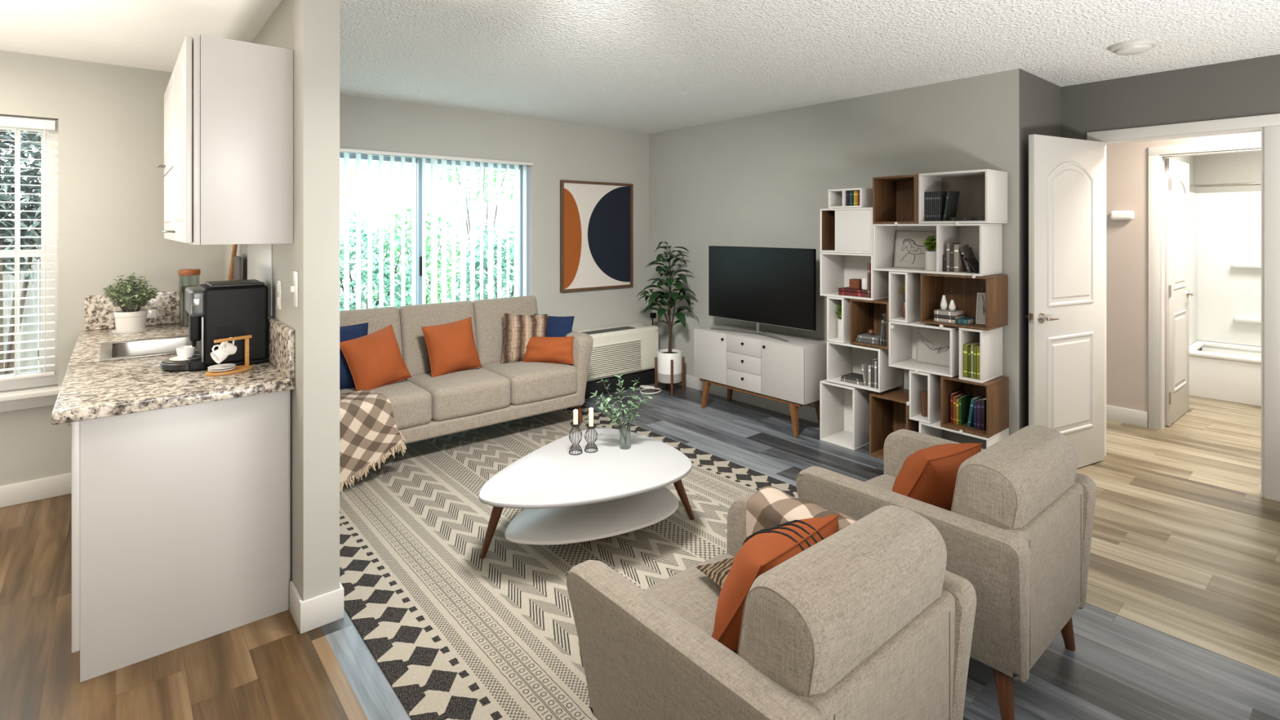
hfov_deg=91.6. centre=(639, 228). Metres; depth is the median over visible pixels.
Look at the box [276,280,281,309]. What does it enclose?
power outlet
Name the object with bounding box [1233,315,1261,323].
soap shelf
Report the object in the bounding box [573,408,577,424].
candle
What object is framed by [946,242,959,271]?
book
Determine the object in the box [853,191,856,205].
book
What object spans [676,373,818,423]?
baseboard
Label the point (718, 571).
knit pillow
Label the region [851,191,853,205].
book
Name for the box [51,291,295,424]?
countertop
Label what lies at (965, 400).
book
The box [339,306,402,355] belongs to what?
cushion
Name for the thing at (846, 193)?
book
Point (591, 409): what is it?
candle
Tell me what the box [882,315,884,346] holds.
book
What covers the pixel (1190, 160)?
wall
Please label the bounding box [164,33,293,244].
upper cabinet
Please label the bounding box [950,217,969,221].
book
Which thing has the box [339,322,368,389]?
throw pillow
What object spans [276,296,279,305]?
socket
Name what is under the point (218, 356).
coffee cup
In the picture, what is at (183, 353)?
coffee cup
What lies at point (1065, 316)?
door
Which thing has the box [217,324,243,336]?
vent
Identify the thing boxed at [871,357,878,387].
book
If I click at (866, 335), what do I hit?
book
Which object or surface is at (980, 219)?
book
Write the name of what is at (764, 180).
wall
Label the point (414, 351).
cushion
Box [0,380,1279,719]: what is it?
floor
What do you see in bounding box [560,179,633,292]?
framed artwork
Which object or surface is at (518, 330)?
fur pillow
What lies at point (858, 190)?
book
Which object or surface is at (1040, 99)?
wall
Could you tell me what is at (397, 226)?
shrub
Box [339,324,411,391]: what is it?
throw pillow
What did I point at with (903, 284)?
dried flowers
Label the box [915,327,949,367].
framed sketch
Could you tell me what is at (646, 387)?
coiled cable
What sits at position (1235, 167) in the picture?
wall
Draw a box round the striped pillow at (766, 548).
[711,513,839,651]
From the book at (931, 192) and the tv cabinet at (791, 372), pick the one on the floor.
the tv cabinet at (791, 372)
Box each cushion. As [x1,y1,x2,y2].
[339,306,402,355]
[339,379,431,430]
[398,300,477,376]
[406,367,510,421]
[471,295,537,366]
[481,360,577,405]
[644,553,737,653]
[737,505,946,697]
[864,474,896,491]
[951,424,1078,529]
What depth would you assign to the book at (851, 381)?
4.22 m
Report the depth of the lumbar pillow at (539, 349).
4.70 m
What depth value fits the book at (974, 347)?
3.61 m
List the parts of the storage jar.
lid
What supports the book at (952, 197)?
in the bookcase at (853, 416)
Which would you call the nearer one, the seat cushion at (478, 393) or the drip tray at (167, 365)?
the drip tray at (167, 365)
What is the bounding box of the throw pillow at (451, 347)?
[421,316,481,377]
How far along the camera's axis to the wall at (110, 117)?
3.72 m
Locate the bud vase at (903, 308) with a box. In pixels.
[901,301,905,318]
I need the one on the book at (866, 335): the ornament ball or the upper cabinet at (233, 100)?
the ornament ball
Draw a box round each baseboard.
[0,472,71,507]
[289,580,343,633]
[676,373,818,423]
[1106,404,1147,427]
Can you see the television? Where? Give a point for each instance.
(770, 286)
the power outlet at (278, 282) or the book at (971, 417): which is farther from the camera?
the book at (971, 417)
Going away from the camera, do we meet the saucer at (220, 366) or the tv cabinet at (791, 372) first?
the saucer at (220, 366)
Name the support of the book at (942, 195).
in the bookcase at (853, 416)
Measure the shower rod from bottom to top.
0.064 m
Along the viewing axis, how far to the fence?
6.50 m
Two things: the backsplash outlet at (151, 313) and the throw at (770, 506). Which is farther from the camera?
the backsplash outlet at (151, 313)
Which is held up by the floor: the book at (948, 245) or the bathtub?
the bathtub
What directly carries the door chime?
attached to the wall at (1126, 163)
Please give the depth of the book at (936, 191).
3.79 m
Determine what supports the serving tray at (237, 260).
on the countertop
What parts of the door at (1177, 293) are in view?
panel, panel, handle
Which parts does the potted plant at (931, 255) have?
pot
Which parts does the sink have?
bowl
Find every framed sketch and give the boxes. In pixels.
[893,231,936,268]
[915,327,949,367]
[975,292,985,324]
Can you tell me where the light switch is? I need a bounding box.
[290,270,297,306]
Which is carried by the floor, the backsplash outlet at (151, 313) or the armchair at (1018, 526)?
the armchair at (1018, 526)
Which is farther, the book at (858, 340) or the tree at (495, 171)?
the tree at (495, 171)
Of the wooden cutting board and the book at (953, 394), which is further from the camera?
the book at (953, 394)
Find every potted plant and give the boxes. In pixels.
[835,305,841,338]
[922,235,936,270]
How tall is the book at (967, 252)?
0.147 m
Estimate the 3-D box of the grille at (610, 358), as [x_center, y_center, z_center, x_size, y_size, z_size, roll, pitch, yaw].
[-0.285,1.173,5.543,0.795,0.279,0.017,0,0,-40]
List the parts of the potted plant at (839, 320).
pot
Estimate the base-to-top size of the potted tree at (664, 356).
1.270 m
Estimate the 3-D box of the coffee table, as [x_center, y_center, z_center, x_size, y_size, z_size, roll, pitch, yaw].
[-0.271,1.308,2.984,1.092,0.357,0.829,0,0,-40]
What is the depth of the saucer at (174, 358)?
2.55 m
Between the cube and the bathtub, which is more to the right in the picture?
the bathtub
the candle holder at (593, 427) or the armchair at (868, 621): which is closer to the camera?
the armchair at (868, 621)
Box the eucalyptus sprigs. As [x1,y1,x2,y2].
[590,374,652,445]
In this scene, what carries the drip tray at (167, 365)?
on the coffee machine
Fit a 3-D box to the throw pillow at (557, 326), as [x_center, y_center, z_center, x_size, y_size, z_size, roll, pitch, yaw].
[-0.696,0.860,4.920,0.365,0.342,0.148,0,0,23]
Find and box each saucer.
[168,354,199,361]
[207,363,235,369]
[207,366,235,372]
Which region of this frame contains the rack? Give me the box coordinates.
[204,334,252,376]
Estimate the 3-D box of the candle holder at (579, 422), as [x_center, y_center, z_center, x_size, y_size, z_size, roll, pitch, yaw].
[-0.324,1.054,3.133,0.071,0.151,0.071,0,0,-40]
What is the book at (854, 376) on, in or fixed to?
on the book at (851, 381)
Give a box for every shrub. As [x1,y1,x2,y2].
[339,211,430,311]
[365,208,460,305]
[446,219,513,302]
[493,222,513,297]
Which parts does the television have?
trim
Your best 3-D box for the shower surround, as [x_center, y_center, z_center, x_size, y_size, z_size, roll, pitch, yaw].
[5.846,0.374,5.026,0.698,1.428,2.158,0,0,-40]
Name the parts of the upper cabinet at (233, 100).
handle, raised panel, door, frame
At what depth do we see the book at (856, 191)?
4.18 m
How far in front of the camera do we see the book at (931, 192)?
3.82 m
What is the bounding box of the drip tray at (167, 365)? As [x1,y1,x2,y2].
[160,358,188,371]
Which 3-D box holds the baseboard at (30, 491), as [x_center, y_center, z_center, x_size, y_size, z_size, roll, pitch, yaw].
[-3.789,1.433,2.998,1.665,0.115,0.013,0,0,-40]
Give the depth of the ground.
14.44 m
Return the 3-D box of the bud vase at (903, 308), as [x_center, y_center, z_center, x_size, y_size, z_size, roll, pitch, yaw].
[1.713,0.527,4.021,0.048,0.105,0.048,0,0,-40]
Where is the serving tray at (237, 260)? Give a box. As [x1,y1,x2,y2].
[233,255,241,279]
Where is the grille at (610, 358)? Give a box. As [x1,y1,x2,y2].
[586,338,642,379]
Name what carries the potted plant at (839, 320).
in the bookcase at (853, 416)
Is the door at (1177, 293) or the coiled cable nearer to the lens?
the door at (1177, 293)
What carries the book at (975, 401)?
in the bookcase at (853, 416)
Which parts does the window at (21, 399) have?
sash, sash, sill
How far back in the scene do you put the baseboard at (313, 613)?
2.33 m
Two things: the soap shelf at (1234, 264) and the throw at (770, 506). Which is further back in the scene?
the soap shelf at (1234, 264)
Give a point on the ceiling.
(641, 66)
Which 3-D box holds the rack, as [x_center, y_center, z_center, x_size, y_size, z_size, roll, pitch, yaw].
[-1.655,0.511,2.509,0.096,0.137,0.170,0,0,30]
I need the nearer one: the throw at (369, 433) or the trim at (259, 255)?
the trim at (259, 255)
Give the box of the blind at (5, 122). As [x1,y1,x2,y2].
[0,115,56,381]
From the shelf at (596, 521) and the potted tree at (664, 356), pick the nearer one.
the shelf at (596, 521)
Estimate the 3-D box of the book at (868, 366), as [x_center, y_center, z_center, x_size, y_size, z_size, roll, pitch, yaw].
[1.578,0.982,4.173,0.150,0.142,0.019,0,0,-40]
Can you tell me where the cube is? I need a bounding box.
[848,278,861,288]
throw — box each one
[339,389,406,493]
[746,485,856,539]
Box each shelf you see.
[504,486,678,545]
[1231,262,1261,268]
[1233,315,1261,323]
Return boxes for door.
[1025,133,1104,468]
[1164,157,1195,426]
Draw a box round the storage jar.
[178,268,200,327]
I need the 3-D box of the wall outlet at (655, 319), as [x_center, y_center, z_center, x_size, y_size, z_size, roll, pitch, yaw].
[0.151,0.865,6.190,0.014,0.130,0.075,0,0,-40]
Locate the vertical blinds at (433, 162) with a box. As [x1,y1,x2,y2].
[339,147,533,310]
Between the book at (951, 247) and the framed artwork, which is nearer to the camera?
the book at (951, 247)
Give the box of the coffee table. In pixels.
[478,428,694,559]
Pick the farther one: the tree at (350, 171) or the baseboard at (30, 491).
the tree at (350, 171)
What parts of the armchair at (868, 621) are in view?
arm, arm, frame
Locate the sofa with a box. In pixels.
[339,295,593,444]
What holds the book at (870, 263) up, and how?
in the bookcase at (853, 416)
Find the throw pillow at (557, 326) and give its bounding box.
[534,313,574,337]
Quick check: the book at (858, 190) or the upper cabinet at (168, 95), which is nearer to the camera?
the upper cabinet at (168, 95)
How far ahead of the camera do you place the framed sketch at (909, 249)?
4.12 m
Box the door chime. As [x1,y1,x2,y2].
[1110,210,1134,220]
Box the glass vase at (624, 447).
[619,421,631,449]
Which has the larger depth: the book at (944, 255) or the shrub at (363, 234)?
the shrub at (363, 234)
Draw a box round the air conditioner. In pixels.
[575,323,658,398]
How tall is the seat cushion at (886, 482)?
0.191 m
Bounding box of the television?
[708,245,816,342]
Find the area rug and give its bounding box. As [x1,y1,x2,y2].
[339,405,798,719]
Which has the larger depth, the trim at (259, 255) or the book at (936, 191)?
the book at (936, 191)
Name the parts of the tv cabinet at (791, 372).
leg, door, leg, drawer, drawer, drawer, under frame, door, leg, leg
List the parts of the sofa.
seat, leg, arm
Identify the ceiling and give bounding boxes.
[0,0,1279,133]
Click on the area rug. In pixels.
(455, 633)
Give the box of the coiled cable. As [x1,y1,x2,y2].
[640,385,661,394]
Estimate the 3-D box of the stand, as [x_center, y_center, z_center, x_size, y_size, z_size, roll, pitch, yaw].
[0.270,1.333,5.679,0.207,0.315,0.207,0,0,38]
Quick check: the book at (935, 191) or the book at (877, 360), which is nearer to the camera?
the book at (935, 191)
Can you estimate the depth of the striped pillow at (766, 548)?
1.55 m
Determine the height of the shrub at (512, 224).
1.910 m
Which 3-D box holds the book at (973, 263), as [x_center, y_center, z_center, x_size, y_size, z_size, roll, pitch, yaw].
[1.983,0.203,3.708,0.130,0.118,0.095,0,0,-40]
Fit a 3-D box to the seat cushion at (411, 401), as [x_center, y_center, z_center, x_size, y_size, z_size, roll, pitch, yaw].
[-1.696,1.132,3.986,0.556,0.236,0.558,0,0,-40]
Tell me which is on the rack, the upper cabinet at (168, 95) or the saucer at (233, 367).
the saucer at (233, 367)
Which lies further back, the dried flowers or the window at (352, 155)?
the window at (352, 155)
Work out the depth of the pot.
3.45 m
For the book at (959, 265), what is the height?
0.165 m
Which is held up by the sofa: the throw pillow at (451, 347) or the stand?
the throw pillow at (451, 347)
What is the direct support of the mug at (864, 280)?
on the book at (841, 289)
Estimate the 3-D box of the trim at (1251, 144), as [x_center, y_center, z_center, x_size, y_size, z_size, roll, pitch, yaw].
[4.103,0.443,4.373,0.138,2.095,0.815,0,0,-40]
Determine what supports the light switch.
attached to the wall partition at (310, 28)
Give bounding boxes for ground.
[38,285,511,370]
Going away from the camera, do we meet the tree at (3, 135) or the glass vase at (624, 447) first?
the glass vase at (624, 447)
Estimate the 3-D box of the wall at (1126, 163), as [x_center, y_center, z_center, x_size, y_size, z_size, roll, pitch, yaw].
[4.845,0.270,3.491,0.110,2.440,5.500,0,0,-40]
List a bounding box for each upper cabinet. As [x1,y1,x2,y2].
[156,71,173,240]
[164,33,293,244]
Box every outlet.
[146,309,155,318]
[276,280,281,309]
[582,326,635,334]
[652,310,657,321]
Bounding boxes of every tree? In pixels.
[0,129,40,374]
[339,158,361,203]
[425,164,513,294]
[636,241,698,383]
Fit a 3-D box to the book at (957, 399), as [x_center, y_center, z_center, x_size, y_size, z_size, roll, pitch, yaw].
[1.960,1.103,3.781,0.150,0.150,0.017,0,0,-40]
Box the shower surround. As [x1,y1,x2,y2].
[1189,191,1261,346]
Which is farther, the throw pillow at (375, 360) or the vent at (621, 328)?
the vent at (621, 328)
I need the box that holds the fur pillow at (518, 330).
[501,312,548,364]
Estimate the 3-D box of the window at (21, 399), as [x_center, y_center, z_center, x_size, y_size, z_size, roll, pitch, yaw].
[-3.639,0.185,3.162,1.105,1.590,0.215,0,0,-40]
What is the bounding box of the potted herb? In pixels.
[102,271,159,333]
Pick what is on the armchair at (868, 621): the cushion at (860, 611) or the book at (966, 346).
the cushion at (860, 611)
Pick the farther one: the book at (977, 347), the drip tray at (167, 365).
the book at (977, 347)
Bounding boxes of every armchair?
[564,492,976,719]
[795,424,1097,719]
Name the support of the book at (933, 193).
in the bookcase at (853, 416)
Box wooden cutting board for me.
[227,244,237,280]
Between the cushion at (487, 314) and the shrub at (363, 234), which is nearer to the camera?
the cushion at (487, 314)
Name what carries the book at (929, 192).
in the bookcase at (853, 416)
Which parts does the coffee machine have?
spout, lid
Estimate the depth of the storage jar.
3.66 m
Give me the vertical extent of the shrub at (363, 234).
1.804 m
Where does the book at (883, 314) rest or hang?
in the bookcase at (853, 416)
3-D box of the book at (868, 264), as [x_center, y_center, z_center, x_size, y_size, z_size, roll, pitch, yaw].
[1.574,0.347,4.178,0.150,0.226,0.017,0,0,-40]
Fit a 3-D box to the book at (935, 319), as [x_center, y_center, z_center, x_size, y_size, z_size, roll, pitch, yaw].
[1.887,0.557,3.797,0.140,0.022,0.122,0,0,-40]
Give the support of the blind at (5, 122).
attached to the window at (21, 399)
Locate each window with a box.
[0,115,61,412]
[339,151,529,304]
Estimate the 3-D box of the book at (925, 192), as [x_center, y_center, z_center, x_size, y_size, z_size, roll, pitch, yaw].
[1.820,-0.134,3.893,0.140,0.182,0.011,0,0,-40]
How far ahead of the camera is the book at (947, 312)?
3.77 m
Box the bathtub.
[1189,340,1261,406]
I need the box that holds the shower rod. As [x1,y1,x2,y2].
[1189,182,1261,187]
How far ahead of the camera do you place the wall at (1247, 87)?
3.74 m
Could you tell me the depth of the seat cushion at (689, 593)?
1.78 m
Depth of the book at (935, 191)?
3.80 m
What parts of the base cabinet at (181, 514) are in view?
frame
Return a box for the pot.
[113,309,147,331]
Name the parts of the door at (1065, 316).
latch plate, handle, panel, panel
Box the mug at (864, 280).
[861,277,867,289]
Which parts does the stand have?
leg, leg, leg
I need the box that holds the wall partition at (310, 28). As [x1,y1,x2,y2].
[224,0,339,600]
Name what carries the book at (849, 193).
in the bookcase at (853, 416)
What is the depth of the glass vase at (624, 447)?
3.19 m
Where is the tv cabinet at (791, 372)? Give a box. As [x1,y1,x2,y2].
[693,324,826,436]
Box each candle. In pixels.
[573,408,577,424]
[588,407,593,426]
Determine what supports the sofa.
on the area rug
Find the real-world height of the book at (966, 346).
0.190 m
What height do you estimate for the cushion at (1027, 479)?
0.414 m
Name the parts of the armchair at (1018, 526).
arm, arm, leg, frame, leg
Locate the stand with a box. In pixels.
[654,356,684,395]
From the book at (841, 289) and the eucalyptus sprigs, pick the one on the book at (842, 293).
the book at (841, 289)
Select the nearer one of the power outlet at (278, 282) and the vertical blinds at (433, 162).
the power outlet at (278, 282)
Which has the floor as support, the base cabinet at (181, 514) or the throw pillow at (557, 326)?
the base cabinet at (181, 514)
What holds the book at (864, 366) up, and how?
in the bookcase at (853, 416)
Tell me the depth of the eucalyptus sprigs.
3.21 m
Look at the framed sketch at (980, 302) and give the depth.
3.70 m
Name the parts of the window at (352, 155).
sash, handle, sash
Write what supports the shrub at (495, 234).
on the ground
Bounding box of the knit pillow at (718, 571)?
[695,557,734,589]
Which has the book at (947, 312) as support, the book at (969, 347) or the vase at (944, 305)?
the vase at (944, 305)
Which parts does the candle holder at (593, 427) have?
dish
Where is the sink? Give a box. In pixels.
[98,334,197,361]
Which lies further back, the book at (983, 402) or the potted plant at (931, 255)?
the potted plant at (931, 255)
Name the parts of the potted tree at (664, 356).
planter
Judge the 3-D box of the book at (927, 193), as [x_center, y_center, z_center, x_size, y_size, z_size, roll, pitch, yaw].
[1.827,-0.134,3.885,0.140,0.182,0.011,0,0,-40]
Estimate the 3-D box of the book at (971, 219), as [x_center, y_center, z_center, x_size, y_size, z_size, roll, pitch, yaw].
[1.993,-0.053,3.672,0.120,0.022,0.040,0,0,-40]
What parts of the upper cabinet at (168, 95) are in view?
handle, raised panel, raised panel, door, door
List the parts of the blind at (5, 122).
rail, ladder cord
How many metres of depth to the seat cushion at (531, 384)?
4.52 m
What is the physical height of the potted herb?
0.329 m
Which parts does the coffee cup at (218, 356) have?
handle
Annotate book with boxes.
[838,286,867,293]
[838,291,867,297]
[840,377,863,385]
[841,372,863,382]
[845,191,848,205]
[848,191,850,205]
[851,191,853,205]
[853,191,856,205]
[855,337,879,344]
[856,191,857,205]
[857,190,859,205]
[857,333,880,341]
[861,362,871,386]
[867,263,870,297]
[867,364,871,386]
[870,262,871,297]
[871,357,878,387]
[874,360,876,388]
[876,360,878,388]
[880,313,886,345]
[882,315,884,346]
[884,315,886,346]
[924,191,926,221]
[926,191,928,221]
[928,191,930,221]
[930,191,932,221]
[932,191,934,221]
[933,308,963,316]
[933,314,965,319]
[933,317,957,323]
[934,191,936,221]
[936,191,937,221]
[937,191,946,221]
[942,190,959,221]
[942,254,946,271]
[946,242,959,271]
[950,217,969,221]
[950,246,953,271]
[950,390,963,423]
[953,244,968,271]
[953,392,966,424]
[955,398,959,424]
[957,316,975,324]
[959,247,975,272]
[959,393,971,425]
[960,253,979,272]
[963,341,977,377]
[967,394,984,427]
[968,346,970,377]
[969,217,977,221]
[970,342,979,378]
[973,345,978,378]
[973,398,979,429]
[976,345,979,379]
[977,217,985,221]
[977,395,986,430]
[980,397,986,431]
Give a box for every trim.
[247,244,271,315]
[1086,113,1279,501]
[1148,137,1261,430]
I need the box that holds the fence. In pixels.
[2,223,40,373]
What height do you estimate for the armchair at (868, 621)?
0.782 m
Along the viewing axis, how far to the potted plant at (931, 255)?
3.88 m
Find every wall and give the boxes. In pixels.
[0,49,648,485]
[648,68,1019,435]
[1019,68,1061,429]
[1061,53,1279,140]
[1106,131,1261,429]
[1164,155,1195,192]
[1195,151,1261,351]
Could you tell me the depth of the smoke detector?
3.17 m
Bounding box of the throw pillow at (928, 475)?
[892,443,982,511]
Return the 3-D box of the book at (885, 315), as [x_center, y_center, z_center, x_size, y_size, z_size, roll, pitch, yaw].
[1.652,0.665,4.085,0.150,0.200,0.017,0,0,-40]
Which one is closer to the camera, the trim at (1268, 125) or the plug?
the trim at (1268, 125)
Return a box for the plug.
[649,312,656,318]
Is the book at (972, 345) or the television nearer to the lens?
the book at (972, 345)
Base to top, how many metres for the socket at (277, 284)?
0.035 m
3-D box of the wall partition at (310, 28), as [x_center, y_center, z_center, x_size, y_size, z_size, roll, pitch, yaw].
[-1.898,0.270,3.174,0.125,2.440,2.180,0,0,-40]
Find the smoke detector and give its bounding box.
[1109,38,1156,55]
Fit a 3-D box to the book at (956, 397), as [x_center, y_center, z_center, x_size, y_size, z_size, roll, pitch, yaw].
[1.949,1.097,3.794,0.150,0.162,0.015,0,0,-40]
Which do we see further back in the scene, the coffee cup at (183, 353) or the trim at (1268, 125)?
the trim at (1268, 125)
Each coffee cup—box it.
[176,345,195,359]
[210,344,229,363]
[217,337,236,355]
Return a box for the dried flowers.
[899,283,905,302]
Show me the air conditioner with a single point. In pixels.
(629, 351)
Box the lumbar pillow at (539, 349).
[522,336,573,364]
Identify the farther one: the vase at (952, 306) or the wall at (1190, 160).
the wall at (1190, 160)
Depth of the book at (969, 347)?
3.63 m
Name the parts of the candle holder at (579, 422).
dish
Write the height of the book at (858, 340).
0.024 m
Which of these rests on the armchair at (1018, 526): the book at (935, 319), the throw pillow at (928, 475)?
the throw pillow at (928, 475)
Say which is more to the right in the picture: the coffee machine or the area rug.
the area rug
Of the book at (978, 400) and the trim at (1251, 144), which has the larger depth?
the trim at (1251, 144)
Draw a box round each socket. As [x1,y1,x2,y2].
[276,283,279,292]
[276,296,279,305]
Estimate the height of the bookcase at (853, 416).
1.826 m
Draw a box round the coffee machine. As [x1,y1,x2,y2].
[160,279,267,371]
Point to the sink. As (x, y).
(125, 349)
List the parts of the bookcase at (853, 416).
panel, door, panel, panel, panel, panel, panel, panel, panel, panel, panel, panel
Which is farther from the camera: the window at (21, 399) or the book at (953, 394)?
the book at (953, 394)
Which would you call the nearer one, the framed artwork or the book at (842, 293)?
the book at (842, 293)
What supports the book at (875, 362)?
in the bookcase at (853, 416)
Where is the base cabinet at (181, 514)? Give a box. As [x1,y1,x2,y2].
[67,389,290,682]
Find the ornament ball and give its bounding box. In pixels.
[867,328,874,334]
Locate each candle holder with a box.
[568,421,582,454]
[584,422,598,453]
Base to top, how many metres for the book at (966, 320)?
0.030 m
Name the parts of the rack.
post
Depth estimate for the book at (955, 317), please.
3.75 m
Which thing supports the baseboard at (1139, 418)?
attached to the wall at (1126, 163)
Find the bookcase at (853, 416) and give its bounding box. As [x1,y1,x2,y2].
[819,168,1008,459]
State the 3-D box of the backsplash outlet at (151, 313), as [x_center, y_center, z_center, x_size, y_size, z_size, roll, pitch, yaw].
[-2.914,0.510,3.709,0.050,0.050,0.006,0,0,-40]
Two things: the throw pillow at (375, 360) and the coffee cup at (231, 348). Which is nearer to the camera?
the coffee cup at (231, 348)

